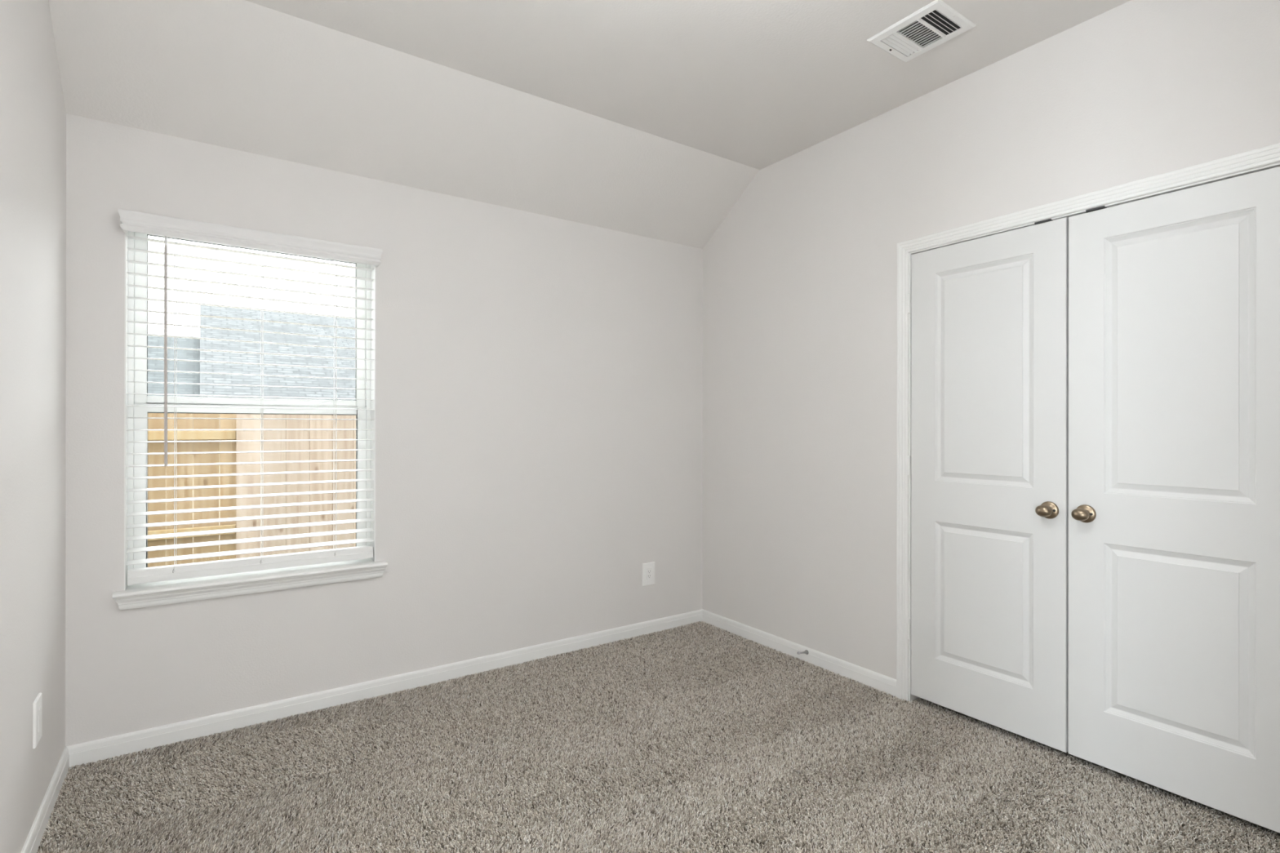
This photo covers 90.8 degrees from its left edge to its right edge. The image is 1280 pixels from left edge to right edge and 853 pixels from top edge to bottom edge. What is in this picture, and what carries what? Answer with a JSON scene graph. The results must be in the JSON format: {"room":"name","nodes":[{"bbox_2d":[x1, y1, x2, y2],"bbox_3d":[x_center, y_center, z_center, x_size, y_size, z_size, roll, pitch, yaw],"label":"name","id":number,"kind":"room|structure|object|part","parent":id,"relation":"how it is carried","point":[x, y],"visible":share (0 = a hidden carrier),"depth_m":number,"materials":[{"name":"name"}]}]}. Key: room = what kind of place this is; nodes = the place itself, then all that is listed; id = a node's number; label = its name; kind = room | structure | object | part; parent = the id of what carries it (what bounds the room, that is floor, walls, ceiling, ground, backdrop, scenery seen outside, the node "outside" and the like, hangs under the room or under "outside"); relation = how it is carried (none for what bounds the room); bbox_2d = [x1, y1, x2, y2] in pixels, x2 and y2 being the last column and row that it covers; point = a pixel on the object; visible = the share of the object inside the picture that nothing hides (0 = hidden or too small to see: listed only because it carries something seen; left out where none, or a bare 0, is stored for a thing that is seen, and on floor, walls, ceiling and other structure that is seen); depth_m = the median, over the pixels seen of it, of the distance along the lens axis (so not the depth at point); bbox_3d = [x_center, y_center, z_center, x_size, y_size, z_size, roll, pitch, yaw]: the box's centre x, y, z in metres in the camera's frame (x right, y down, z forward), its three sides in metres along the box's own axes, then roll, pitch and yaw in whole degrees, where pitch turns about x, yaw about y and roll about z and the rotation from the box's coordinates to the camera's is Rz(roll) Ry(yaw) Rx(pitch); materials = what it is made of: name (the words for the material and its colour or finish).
{"room":"empty bedroom","nodes":[
{"label":"empty bedroom","id":0,"kind":"room"},
{"bbox_2d":[0,0,66,852],"bbox_3d":[-1.197,-0.312,0.899,0.120,3.250,3.450,0,0,-35],"label":"wall","id":1,"kind":"structure","parent":0,"point":[33,112],"depth_m":1.84,"materials":[{"name":"white paint"}]},
{"bbox_2d":[32,692,42,748],"bbox_3d":[-1.838,0.896,1.927,0.009,0.136,0.091,0,0,-35],"label":"wall plate","id":2,"kind":"object","parent":1,"relation":"attached to","point":[37,704],"visible":1,"depth_m":1.90,"materials":[{"name":"white plastic"}]},
{"bbox_2d":[38,706,40,732],"bbox_3d":[-1.837,0.896,1.928,0.006,0.065,0.032,0,0,-35],"label":"receptacle","id":3,"kind":"object","parent":2,"relation":"attached to","point":[39,708],"depth_m":1.92,"materials":[{"name":"white plastic"}]},
{"bbox_2d":[21,746,69,852],"bbox_3d":[-1.201,1.232,1.018,0.012,0.084,3.250,0,0,-35],"label":"baseboard","id":4,"kind":"structure","parent":1,"relation":"attached to","point":[33,842],"depth_m":2.02,"materials":[{"name":"white paint"}]},
{"bbox_2d":[65,113,702,746],"bbox_3d":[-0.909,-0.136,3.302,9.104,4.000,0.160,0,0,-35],"label":"wall","id":5,"kind":"structure","parent":0,"point":[539,378],"depth_m":3.12,"materials":[{"name":"white paint"}]},
{"bbox_2d":[111,231,387,610],"bbox_3d":[-1.647,-0.054,2.754,0.993,1.524,0.212,0,0,-35],"label":"window","id":6,"kind":"structure","parent":5,"relation":"in","point":[197,588],"depth_m":2.66,"materials":[{"name":"white paint"}]},
{"bbox_3d":[-1.679,0.265,2.790,0.874,0.722,0.028,0,0,-35],"label":"sash frame","id":7,"kind":"part","parent":6,"relation":"part of","materials":[{"name":"white plastic"}]},
{"bbox_3d":[-1.694,-0.444,2.812,0.874,0.726,0.024,0,0,-35],"label":"sash frame","id":8,"kind":"part","parent":6,"relation":"part of","materials":[{"name":"white plastic"}]},
{"bbox_2d":[118,208,382,585],"bbox_3d":[-1.620,-0.104,2.707,0.951,1.443,0.120,0,0,-35],"label":"window blind","id":9,"kind":"object","parent":6,"relation":"attached to","point":[131,220],"visible":1,"depth_m":2.66,"materials":[{"name":"white plastic"}]},
{"bbox_3d":[-1.887,-0.102,2.559,0.002,1.350,0.054,0,0,-35],"label":"ladder cord","id":10,"kind":"part","parent":9,"relation":"part of","materials":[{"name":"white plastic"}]},
{"bbox_3d":[-1.883,-0.102,2.563,0.002,1.350,0.002,0,0,-20],"label":"lift cord","id":11,"kind":"part","parent":9,"relation":"part of","materials":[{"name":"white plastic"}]},
{"bbox_3d":[-1.640,0.591,2.733,0.900,0.053,0.048,0,0,-35],"label":"rail","id":12,"kind":"part","parent":9,"relation":"part of","materials":[{"name":"white plastic"}]},
{"bbox_3d":[-1.639,-0.102,2.733,0.002,1.350,0.054,0,0,-35],"label":"ladder cord","id":13,"kind":"part","parent":9,"relation":"part of","materials":[{"name":"white fabric"}]},
{"bbox_3d":[-1.635,-0.102,2.736,0.002,1.350,0.002,0,0,-20],"label":"lift cord","id":14,"kind":"part","parent":9,"relation":"part of","materials":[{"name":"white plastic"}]},
{"bbox_3d":[-1.402,-0.101,2.899,0.002,1.350,0.054,0,0,-35],"label":"ladder cord","id":15,"kind":"part","parent":9,"relation":"part of","materials":[{"name":"white fabric"}]},
{"bbox_2d":[66,608,702,768],"bbox_3d":[-0.861,1.234,3.230,3.104,0.084,0.012,0,0,-35],"label":"baseboard","id":16,"kind":"structure","parent":5,"relation":"attached to","point":[85,753],"depth_m":2.88,"materials":[{"name":"white paint"}]},
{"bbox_2d":[642,561,654,586],"bbox_3d":[0.055,0.905,3.872,0.091,0.136,0.009,0,0,-35],"label":"electrical outlet","id":17,"kind":"object","parent":5,"relation":"attached to","point":[648,569],"visible":1,"depth_m":3.87,"materials":[{"name":"white plastic"}]},
{"bbox_2d":[646,568,651,579],"bbox_3d":[0.056,0.905,3.871,0.032,0.065,0.006,0,0,-35],"label":"receptacle","id":18,"kind":"object","parent":17,"relation":"attached to","point":[648,570],"depth_m":3.87,"materials":[{"name":"grey plastic"}]},
{"bbox_2d":[48,0,1130,248],"bbox_3d":[0.078,-1.351,1.887,3.339,0.594,3.610,0,0,-35],"label":"ceiling","id":19,"kind":"structure","parent":0,"point":[648,118],"depth_m":2.59,"materials":[{"name":"white paint"}]},
{"bbox_2d":[866,0,976,62],"bbox_3d":[1.073,-1.501,2.413,0.258,0.012,0.291,0,0,-35],"label":"ceiling vent","id":20,"kind":"object","parent":19,"relation":"in","point":[936,23],"visible":1,"depth_m":2.40,"materials":[{"name":"white metal"}]},
{"bbox_2d":[39,629,1279,852],"bbox_3d":[0.112,1.320,1.143,5.500,0.089,4.550,0,0,-35],"label":"floor","id":21,"kind":"structure","parent":0,"point":[961,714],"depth_m":2.20,"materials":[{"name":"beige carpet"}]},
{"bbox_2d":[36,620,1279,852],"bbox_3d":[0.018,1.267,2.039,3.166,0.018,2.956,0,0,-35],"label":"carpet","id":22,"kind":"structure","parent":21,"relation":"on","point":[491,689],"depth_m":2.28,"materials":[{"name":"grey carpet"}]},
{"bbox_2d":[702,0,1279,679],"bbox_3d":[1.444,-0.308,2.744,0.115,3.250,3.450,0,0,-35],"label":"wall","id":23,"kind":"structure","parent":0,"point":[800,274],"depth_m":3.11,"materials":[{"name":"white paint"}]},
{"bbox_2d":[702,608,896,697],"bbox_3d":[0.806,1.236,3.543,0.012,0.084,1.410,0,0,-35],"label":"baseboard","id":24,"kind":"structure","parent":23,"relation":"attached to","point":[882,682],"depth_m":3.40,"materials":[{"name":"white paint"}]},
{"bbox_2d":[796,649,808,654],"bbox_3d":[0.869,1.215,3.380,0.074,0.028,0.025,0,0,-35],"label":"door stop","id":25,"kind":"object","parent":24,"relation":"attached to","point":[806,651],"visible":1,"depth_m":3.38,"materials":[{"name":"silver metal"}]},
{"bbox_2d":[906,217,1068,752],"bbox_3d":[1.419,0.222,2.654,0.104,2.035,0.650,0,0,-35],"label":"door","id":26,"kind":"structure","parent":23,"relation":"in","point":[989,314],"depth_m":2.63,"materials":[{"name":"white paint"}]},
{"bbox_2d":[896,142,1279,702],"bbox_3d":[1.659,0.208,2.421,0.132,2.137,1.406,0,0,-35],"label":"trim","id":27,"kind":"structure","parent":23,"relation":"attached to","point":[1266,157],"depth_m":2.79,"materials":[{"name":"white paint"}]},
{"bbox_2d":[1067,166,1279,833],"bbox_3d":[1.795,0.223,2.115,0.104,2.034,0.649,0,0,-35],"label":"door","id":28,"kind":"structure","parent":23,"relation":"in","point":[1174,632],"depth_m":2.12,"materials":[{"name":"white paint"}]},
{"label":"outside","id":29,"kind":"structure","parent":0,"visible":0},
{"bbox_3d":[-11.095,1.922,20.584,60.000,0.480,39.840,0,0,-35],"label":"ground","id":30,"kind":"structure","parent":29,"visible":0},
{"bbox_2d":[147,413,236,567],"bbox_3d":[-3.712,0.756,3.307,2.708,1.811,0.055,0,0,-35],"label":"wooden fence","id":31,"kind":"object","parent":30,"relation":"on","point":[153,424],"visible":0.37,"depth_m":3.95,"materials":[{"name":"brown wood"}]},
{"bbox_3d":[-3.706,0.054,3.302,2.682,0.055,0.040,0,0,-35],"label":"rail","id":32,"kind":"part","parent":31,"relation":"part of","materials":[{"name":"beige wood"}]},
{"bbox_3d":[-3.706,0.659,3.302,2.682,0.055,0.040,0,0,-35],"label":"rail","id":33,"kind":"part","parent":31,"relation":"part of","materials":[{"name":"beige wood"}]},
{"bbox_2d":[147,305,355,561],"bbox_3d":[-5.319,-0.208,12.322,18.000,3.785,7.800,0,0,-35],"label":"neighbor house","id":34,"kind":"structure","parent":30,"relation":"on","point":[158,341],"depth_m":9.68,"materials":[{"name":"grey"}]},
{"bbox_2d":[235,413,355,558],"bbox_3d":[-0.261,0.761,5.690,5.701,1.811,0.054,0,0,-35],"label":"wooden fence","id":35,"kind":"object","parent":30,"relation":"on","point":[241,424],"visible":0.12,"depth_m":4.23,"materials":[{"name":"brown wood"}]}
]}

